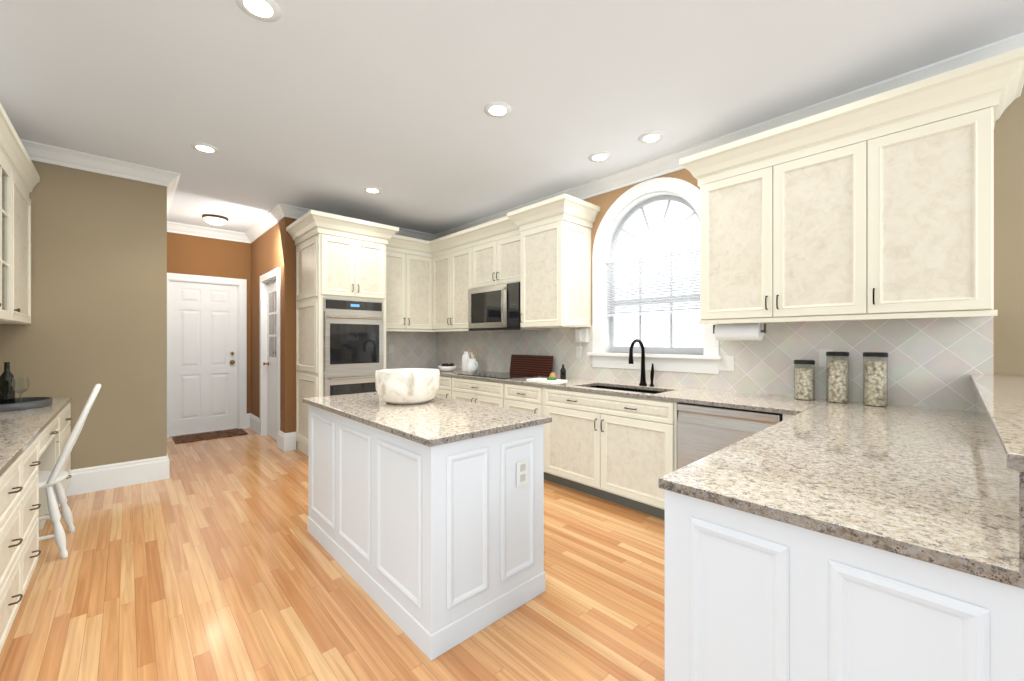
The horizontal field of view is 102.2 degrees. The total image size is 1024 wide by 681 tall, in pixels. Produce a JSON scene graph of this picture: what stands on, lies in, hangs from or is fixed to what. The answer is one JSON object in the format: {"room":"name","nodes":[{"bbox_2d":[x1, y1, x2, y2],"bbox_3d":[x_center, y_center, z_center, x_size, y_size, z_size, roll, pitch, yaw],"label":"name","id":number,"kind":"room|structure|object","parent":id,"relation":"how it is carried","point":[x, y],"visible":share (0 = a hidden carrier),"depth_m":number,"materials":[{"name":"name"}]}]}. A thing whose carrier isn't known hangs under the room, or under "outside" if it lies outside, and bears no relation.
{"room":"kitchen","nodes":[
{"label":"kitchen","id":0,"kind":"room"},
{"bbox_2d":[0,160,143,469],"bbox_3d":[-3.845,-0.140,3.559,0.990,2.920,0.150,0,0,-43],"label":"wall","id":1,"kind":"structure","parent":0,"point":[98,278],"depth_m":3.60,"materials":[{"name":"beige paint"}]},
{"bbox_2d":[20,139,163,185],"bbox_3d":[-3.663,-1.538,3.562,1.020,0.125,0.095,0,0,-43],"label":"crown molding","id":2,"kind":"structure","parent":1,"relation":"attached to","point":[39,152],"depth_m":3.58,"materials":[{"name":"white wood"}]},
{"bbox_2d":[65,456,165,495],"bbox_3d":[-3.733,1.212,3.548,1.140,0.215,0.018,0,0,-43],"label":"baseboard","id":3,"kind":"structure","parent":1,"relation":"attached to","point":[98,478],"depth_m":3.71,"materials":[{"name":"white wood"}]},
{"bbox_2d":[144,182,166,458],"bbox_3d":[-4.095,-0.140,4.693,0.150,2.920,2.150,0,0,-43],"label":"wall","id":4,"kind":"structure","parent":0,"point":[155,196],"depth_m":3.90,"materials":[{"name":"beige paint"}]},
{"bbox_2d":[166,455,168,478],"bbox_3d":[-4.020,1.212,4.751,0.040,0.215,2.168,0,0,-43],"label":"baseboard","id":5,"kind":"structure","parent":4,"relation":"attached to","point":[167,458],"depth_m":3.95,"materials":[{"name":"white wood"}]},
{"bbox_2d":[164,170,179,231],"bbox_3d":[-3.974,-1.538,4.741,0.095,0.125,2.245,0,0,-43],"label":"crown molding","id":6,"kind":"structure","parent":4,"relation":"attached to","point":[171,179],"depth_m":4.06,"materials":[{"name":"white wood"}]},
{"bbox_2d":[167,232,250,413],"bbox_3d":[-4.434,-0.140,5.950,1.370,2.920,0.150,0,0,-43],"label":"wall","id":7,"kind":"structure","parent":0,"point":[197,255],"depth_m":5.97,"materials":[{"name":"brown paint"}]},
{"bbox_2d":[168,222,243,241],"bbox_3d":[-4.339,-1.538,5.870,0.900,0.125,0.095,0,0,-43],"label":"crown molding","id":8,"kind":"structure","parent":7,"relation":"attached to","point":[179,228],"depth_m":5.86,"materials":[{"name":"white paint"}]},
{"bbox_2d":[167,273,246,437],"bbox_3d":[-4.423,0.200,5.946,1.000,2.240,0.170,0,0,-43],"label":"door","id":9,"kind":"structure","parent":7,"relation":"attached to","point":[206,337],"depth_m":5.92,"materials":[{"name":"white wood"}]},
{"bbox_2d":[251,217,295,432],"bbox_3d":[-3.295,-0.140,5.644,0.120,2.920,1.850,0,0,-43],"label":"wall","id":10,"kind":"structure","parent":0,"point":[273,247],"depth_m":5.01,"materials":[{"name":"brown paint"}]},
{"bbox_2d":[247,413,259,434],"bbox_3d":[-3.759,1.212,6.025,0.040,0.215,0.660,0,0,-43],"label":"baseboard","id":11,"kind":"structure","parent":10,"relation":"attached to","point":[253,422],"depth_m":6.07,"materials":[{"name":"white wood"}]},
{"bbox_2d":[244,209,283,242],"bbox_3d":[-3.380,-1.538,5.578,0.095,0.125,1.830,0,0,-43],"label":"crown molding","id":12,"kind":"structure","parent":10,"relation":"attached to","point":[267,221],"depth_m":5.58,"materials":[{"name":"white wood"}]},
{"bbox_2d":[260,267,279,447],"bbox_3d":[-3.148,0.210,5.473,0.140,2.220,0.980,0,0,-43],"label":"door","id":13,"kind":"structure","parent":10,"relation":"attached to","point":[270,353],"depth_m":5.61,"materials":[{"name":"white wood"}]},
{"bbox_2d":[272,203,435,240],"bbox_3d":[-1.979,-1.538,5.541,2.095,0.125,0.095,0,0,-43],"label":"crown molding","id":14,"kind":"structure","parent":10,"relation":"attached to","point":[278,212],"depth_m":5.02,"materials":[{"name":"white wood"}]},
{"bbox_2d":[0,428,664,680],"bbox_3d":[0.310,1.344,1.793,12.000,0.072,13.600,0,0,-43],"label":"floor","id":15,"kind":"structure","parent":0,"point":[211,560],"depth_m":2.12,"materials":[{"name":"brown wood"}]},
{"bbox_2d":[0,103,71,652],"bbox_3d":[-2.727,-0.015,2.049,0.558,2.670,3.576,0,0,-43],"label":"cabinets","id":16,"kind":"object","parent":15,"relation":"on","point":[33,442],"visible":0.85,"depth_m":2.57,"materials":[{"name":"wood"}]},
{"bbox_2d":[0,362,51,411],"bbox_3d":[-3.577,0.316,2.927,0.430,0.326,0.430,0,0,-43],"label":"desk tray","id":17,"kind":"object","parent":16,"relation":"on","point":[9,401],"visible":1,"depth_m":2.91,"materials":[{"name":"grey"}]},
{"bbox_2d":[38,384,101,558],"bbox_3d":[-2.989,0.806,2.573,0.612,1.033,0.493,0,0,-43],"label":"chair","id":18,"kind":"object","parent":15,"relation":"on","point":[55,476],"visible":0.81,"depth_m":2.56,"materials":[{"name":"white wood"}]},
{"bbox_2d":[294,211,389,456],"bbox_3d":[-2.048,-0.015,4.960,0.770,2.670,0.844,0,0,-43],"label":"tall cabinet","id":19,"kind":"object","parent":15,"relation":"on","point":[343,284],"depth_m":4.65,"materials":[{"name":"wood"}]},
{"bbox_2d":[307,404,544,660],"bbox_3d":[-0.620,0.875,2.516,0.706,0.890,1.603,0,0,-43],"label":"kitchen island","id":20,"kind":"object","parent":15,"relation":"on","point":[425,525],"depth_m":1.95,"materials":[{"name":"wood"}]},
{"bbox_2d":[302,392,551,447],"bbox_3d":[-0.621,0.415,2.518,0.746,0.030,1.646,0,0,-43],"label":"island countertop","id":21,"kind":"structure","parent":20,"relation":"on","point":[433,423],"depth_m":2.15,"materials":[{"name":"beige stone"}]},
{"bbox_2d":[375,368,439,404],"bbox_3d":[-0.677,0.296,2.691,0.410,0.205,0.410,0,0,-43],"label":"bowl","id":22,"kind":"object","parent":21,"relation":"on","point":[403,386],"visible":1,"depth_m":2.53,"materials":[{"name":"stone"}]},
{"bbox_2d":[516,459,528,487],"bbox_3d":[0.052,0.660,2.052,0.075,0.120,0.008,0,0,-43],"label":"outlet","id":23,"kind":"object","parent":20,"relation":"attached to","point":[522,465],"depth_m":2.05,"materials":[{"name":"white plastic"}]},
{"bbox_2d":[435,375,449,397],"bbox_3d":[-0.683,0.875,5.353,0.689,0.890,0.620,0,0,-43],"label":"base cabinet","id":24,"kind":"object","parent":15,"relation":"on","point":[444,385],"depth_m":5.00,"materials":[{"name":"wood"}]},
{"bbox_2d":[450,375,501,407],"bbox_3d":[-0.154,0.875,4.786,0.689,0.890,0.930,0,0,-43],"label":"base cabinet","id":25,"kind":"object","parent":15,"relation":"on","point":[480,391],"depth_m":4.53,"materials":[{"name":"wood"}]},
{"bbox_2d":[502,383,541,414],"bbox_3d":[0.339,0.875,4.257,0.689,0.890,0.517,0,0,-43],"label":"base cabinet","id":26,"kind":"object","parent":15,"relation":"on","point":[524,397],"depth_m":4.01,"materials":[{"name":"wood"}]},
{"bbox_2d":[542,387,569,487],"bbox_3d":[0.612,0.875,3.964,0.689,0.890,0.284,0,0,-43],"label":"base cabinet","id":27,"kind":"object","parent":15,"relation":"on","point":[555,400],"depth_m":3.71,"materials":[{"name":"wood"}]},
{"bbox_2d":[570,411,649,513],"bbox_3d":[0.943,0.985,3.519,0.420,0.670,0.819,0,0,-43],"label":"base cabinet","id":28,"kind":"object","parent":15,"relation":"on","point":[610,458],"depth_m":3.29,"materials":[{"name":"wood"}]},
{"bbox_2d":[650,399,673,482],"bbox_3d":[1.339,0.875,3.201,0.666,0.890,0.186,0,0,-43],"label":"base cabinet","id":29,"kind":"object","parent":15,"relation":"on","point":[661,414],"depth_m":2.98,"materials":[{"name":"wood"}]},
{"bbox_2d":[674,399,785,466],"bbox_3d":[1.595,0.877,2.872,0.641,0.885,0.624,0,0,-43],"label":"dishwasher","id":30,"kind":"object","parent":15,"relation":"on","point":[699,428],"depth_m":2.72,"materials":[{"name":"metal"}]},
{"bbox_2d":[402,367,821,414],"bbox_3d":[0.245,0.415,4.356,0.691,0.030,4.856,0,0,-43],"label":"countertop","id":31,"kind":"structure","parent":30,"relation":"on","point":[787,404],"depth_m":3.12,"materials":[{"name":"beige stone"}]},
{"bbox_2d":[438,363,456,371],"bbox_3d":[-0.838,0.346,5.371,0.260,0.106,0.260,0,0,-43],"label":"fruit bowl","id":32,"kind":"object","parent":31,"relation":"on","point":[446,367],"visible":1,"depth_m":5.30,"materials":[{"name":"white ceramic"}]},
{"bbox_2d":[462,352,474,371],"bbox_3d":[-0.557,0.272,5.333,0.179,0.255,0.184,0,0,-43],"label":"canister","id":33,"kind":"object","parent":31,"relation":"on","point":[465,356],"visible":0.58,"depth_m":5.27,"materials":[{"name":"ceramic"}]},
{"bbox_2d":[467,348,477,372],"bbox_3d":[-0.484,0.248,5.103,0.145,0.302,0.177,0,0,-43],"label":"pitcher","id":34,"kind":"object","parent":31,"relation":"on","point":[472,365],"visible":0.94,"depth_m":5.07,"materials":[{"name":"white ceramic"}]},
{"bbox_2d":[458,371,529,378],"bbox_3d":[-0.181,0.386,4.754,0.480,0.028,0.859,0,0,-43],"label":"cooktop","id":35,"kind":"object","parent":31,"relation":"in","point":[489,374],"depth_m":4.74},
{"bbox_2d":[509,354,553,376],"bbox_3d":[0.212,0.284,4.765,0.054,0.230,0.660,0,0,-43],"label":"cutting board","id":36,"kind":"object","parent":31,"relation":"on","point":[538,365],"visible":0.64,"depth_m":4.74,"materials":[{"name":"brown wood"}]},
{"bbox_2d":[526,364,567,382],"bbox_3d":[0.418,0.324,4.170,0.399,0.150,0.370,0,0,-43],"label":"board","id":37,"kind":"object","parent":31,"relation":"on","point":[552,378],"visible":1,"depth_m":4.21,"materials":[{"name":"white"}]},
{"bbox_2d":[794,360,814,399],"bbox_3d":[1.991,0.266,2.814,0.120,0.266,0.120,0,0,-43],"label":"jar","id":38,"kind":"object","parent":31,"relation":"on","point":[804,382],"visible":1,"depth_m":2.77,"materials":[{"name":"clear glass"}]},
{"bbox_2d":[650,483,1023,680],"bbox_3d":[0.873,0.875,1.157,0.576,0.890,0.680,0,0,-43],"label":"base cabinet","id":39,"kind":"object","parent":15,"relation":"on","point":[820,537],"depth_m":0.94,"materials":[{"name":"wood"}]},
{"bbox_2d":[654,399,1017,578],"bbox_3d":[1.520,0.415,1.760,2.366,0.030,0.680,0,0,-43],"label":"countertop","id":40,"kind":"structure","parent":39,"relation":"on","point":[916,479],"depth_m":1.20,"materials":[{"name":"beige stone"}]},
{"bbox_2d":[826,352,848,402],"bbox_3d":[2.114,0.236,2.682,0.120,0.326,0.120,0,0,-43],"label":"jar","id":41,"kind":"object","parent":40,"relation":"on","point":[837,377],"visible":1,"depth_m":2.64,"materials":[{"name":"clear glass"}]},
{"bbox_2d":[863,352,887,406],"bbox_3d":[2.240,0.236,2.547,0.120,0.326,0.120,0,0,-43],"label":"jar","id":42,"kind":"object","parent":40,"relation":"on","point":[875,383],"visible":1,"depth_m":2.51,"materials":[{"name":"clear glass"}]},
{"bbox_2d":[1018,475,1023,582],"bbox_3d":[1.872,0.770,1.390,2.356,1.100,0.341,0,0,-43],"label":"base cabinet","id":43,"kind":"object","parent":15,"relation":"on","point":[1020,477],"depth_m":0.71,"materials":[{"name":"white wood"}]},
{"bbox_2d":[970,375,1023,474],"bbox_3d":[1.864,0.205,1.362,2.406,0.030,0.429,0,0,-43],"label":"countertop","id":44,"kind":"structure","parent":43,"relation":"on","point":[1000,397],"depth_m":1.12,"materials":[{"name":"beige stone"}]},
{"bbox_2d":[390,235,429,330],"bbox_3d":[-1.571,-0.750,5.640,0.836,1.200,0.500,0,0,-43],"label":"upper cabinet","id":45,"kind":"object","parent":0,"relation":"attached to","point":[409,271],"depth_m":5.49,"materials":[{"name":"wood"}]},
{"bbox_2d":[0,0,1023,233],"bbox_3d":[0.310,-1.640,1.793,12.000,0.080,13.600,0,0,-43],"label":"ceiling","id":46,"kind":"structure","parent":0,"point":[333,106],"depth_m":2.56,"materials":[{"name":"white paint"}]},
{"bbox_2d":[191,143,218,153],"bbox_3d":[-2.551,-1.595,3.432,0.189,0.007,0.189,0,0,41],"label":"recessed light","id":47,"kind":"object","parent":46,"relation":"in","point":[205,148],"depth_m":3.43,"materials":[{"name":"white plastic"}]},
{"bbox_2d":[202,214,227,224],"bbox_3d":[-3.853,-1.550,5.363,0.280,0.100,0.280,0,0,-43],"label":"light","id":48,"kind":"object","parent":46,"relation":"attached to","point":[212,219],"visible":1,"depth_m":5.29,"materials":[{"name":"white glass"}]},
{"bbox_2d":[235,0,280,21],"bbox_3d":[-1.212,-1.595,1.974,0.189,0.007,0.189,0,0,41],"label":"recessed light","id":49,"kind":"object","parent":46,"relation":"in","point":[266,10],"depth_m":1.99,"materials":[{"name":"white plastic"}]},
{"bbox_2d":[363,187,381,193],"bbox_3d":[-1.481,-1.595,4.389,0.189,0.007,0.189,0,0,41],"label":"recessed light","id":50,"kind":"object","parent":46,"relation":"in","point":[374,190],"depth_m":4.39,"materials":[{"name":"white plastic"}]},
{"bbox_2d":[484,102,511,117],"bbox_3d":[-0.098,-1.595,2.862,0.189,0.007,0.189,0,0,41],"label":"recessed light","id":51,"kind":"object","parent":46,"relation":"in","point":[494,109],"depth_m":2.85,"materials":[{"name":"white plastic"}]},
{"bbox_2d":[589,152,610,161],"bbox_3d":[0.762,-1.595,3.596,0.189,0.007,0.189,0,0,23],"label":"recessed light","id":52,"kind":"object","parent":46,"relation":"in","point":[598,156],"depth_m":3.58,"materials":[{"name":"white plastic"}]},
{"bbox_2d":[639,131,663,143],"bbox_3d":[1.097,-1.595,3.252,0.189,0.007,0.189,0,0,41],"label":"recessed light","id":53,"kind":"object","parent":46,"relation":"in","point":[655,136],"depth_m":3.25,"materials":[{"name":"white plastic"}]},
{"bbox_2d":[570,391,649,422],"bbox_3d":[0.800,0.525,3.385,0.012,0.190,0.779,0,0,-43],"label":"drawer","id":54,"kind":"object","parent":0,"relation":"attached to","point":[618,406],"depth_m":3.27,"materials":[{"name":"beige wood"}]},
{"bbox_2d":[610,387,653,394],"bbox_3d":[1.087,0.525,3.652,0.012,0.190,0.779,0,0,-43],"label":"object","id":55,"kind":"structure","parent":0,"relation":"attached to","point":[611,388],"depth_m":3.71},
{"bbox_2d":[584,85,1023,375],"bbox_3d":[1.796,-0.140,3.323,0.160,2.920,8.810,0,0,-43],"label":"wall","id":56,"kind":"structure","parent":0,"point":[1009,239],"depth_m":2.24,"materials":[{"name":"beige paint"}]},
{"bbox_2d":[430,231,469,330],"bbox_3d":[-0.664,-0.750,5.544,0.399,1.200,0.926,0,0,-43],"label":"upper cabinet","id":57,"kind":"object","parent":56,"relation":"attached to","point":[450,256],"depth_m":5.43,"materials":[{"name":"wood"}]},
{"bbox_2d":[462,279,517,330],"bbox_3d":[-0.079,-0.372,4.828,0.521,0.515,0.900,0,0,-43],"label":"microwave","id":58,"kind":"object","parent":56,"relation":"attached to","point":[485,306],"depth_m":4.70,"materials":[{"name":"metal"}]},
{"bbox_2d":[470,215,517,286],"bbox_3d":[-0.034,-0.993,4.870,0.399,0.715,0.919,0,0,-43],"label":"upper cabinet","id":59,"kind":"object","parent":56,"relation":"attached to","point":[493,246],"depth_m":4.74,"materials":[{"name":"wood"}]},
{"bbox_2d":[518,195,593,330],"bbox_3d":[0.454,-0.743,4.294,0.469,1.215,0.589,0,0,-43],"label":"upper cabinet","id":60,"kind":"object","parent":56,"relation":"attached to","point":[554,237],"depth_m":4.11,"materials":[{"name":"wood"}]},
{"bbox_2d":[576,346,581,357],"bbox_3d":[0.707,0.120,4.352,0.007,0.120,0.075,0,0,-43],"label":"electrical outlet plate","id":61,"kind":"object","parent":56,"relation":"attached to","point":[578,348],"depth_m":4.35,"materials":[{"name":"white plastic"}]},
{"bbox_2d":[575,328,588,361],"bbox_3d":[0.720,0.053,4.295,0.065,0.356,0.140,0,0,-43],"label":"phone","id":62,"kind":"object","parent":56,"relation":"attached to","point":[581,334],"visible":0.96,"depth_m":4.27,"materials":[{"name":"white plastic"}]},
{"bbox_2d":[587,177,722,373],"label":"window","id":63,"kind":"structure","parent":56,"relation":"in","point":[623,205],"depth_m":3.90,"materials":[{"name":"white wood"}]},
{"bbox_2d":[606,243,699,316],"bbox_3d":[1.283,-0.530,3.808,0.050,0.580,0.956,0,0,-43],"label":"window blinds","id":64,"kind":"object","parent":63,"relation":"attached to","point":[661,252],"visible":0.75,"depth_m":3.77,"materials":[{"name":"white plastic"}]},
{"bbox_2d":[719,355,733,370],"bbox_3d":[1.703,0.180,3.284,0.007,0.120,0.115,0,0,-43],"label":"electrical outlet plate","id":65,"kind":"object","parent":56,"relation":"attached to","point":[726,363],"depth_m":3.28,"materials":[{"name":"white plastic"}]},
{"bbox_2d":[436,32,1023,238],"bbox_3d":[1.758,-1.538,3.178,0.095,0.125,8.650,0,0,-43],"label":"crown molding","id":66,"kind":"structure","parent":56,"relation":"attached to","point":[669,163],"depth_m":3.07,"materials":[{"name":"white wood"}]},
{"bbox_2d":[698,99,869,322],"bbox_3d":[1.853,-0.750,2.846,0.399,1.200,0.946,0,0,-43],"label":"upper cabinet","id":67,"kind":"object","parent":56,"relation":"attached to","point":[785,212],"depth_m":2.64,"materials":[{"name":"wood"}]},
{"bbox_2d":[713,323,765,340],"bbox_3d":[1.651,-0.065,3.010,0.130,0.130,0.350,0,0,-43],"label":"towel holder","id":68,"kind":"object","parent":67,"relation":"attached to","point":[741,332],"visible":0.94,"depth_m":2.96,"materials":[{"name":"paper"}]},
{"bbox_2d":[819,349,832,366],"bbox_3d":[2.139,0.120,2.816,0.007,0.120,0.075,0,0,-43],"label":"electrical outlet plate","id":69,"kind":"object","parent":56,"relation":"attached to","point":[822,352],"depth_m":2.82,"materials":[{"name":"white plastic"}]},
{"bbox_2d":[870,59,997,318],"bbox_3d":[2.337,-0.750,2.326,0.399,1.200,0.474,0,0,-43],"label":"upper cabinet","id":70,"kind":"object","parent":56,"relation":"attached to","point":[932,141],"depth_m":2.17,"materials":[{"name":"wood"}]},
{"bbox_2d":[974,395,1017,566],"bbox_3d":[1.748,0.309,1.516,2.366,0.179,0.013,0,0,-43],"label":"backsplash","id":71,"kind":"structure","parent":56,"relation":"attached to","point":[1006,484],"depth_m":0.95,"materials":[{"name":"beige stone"}]}
]}

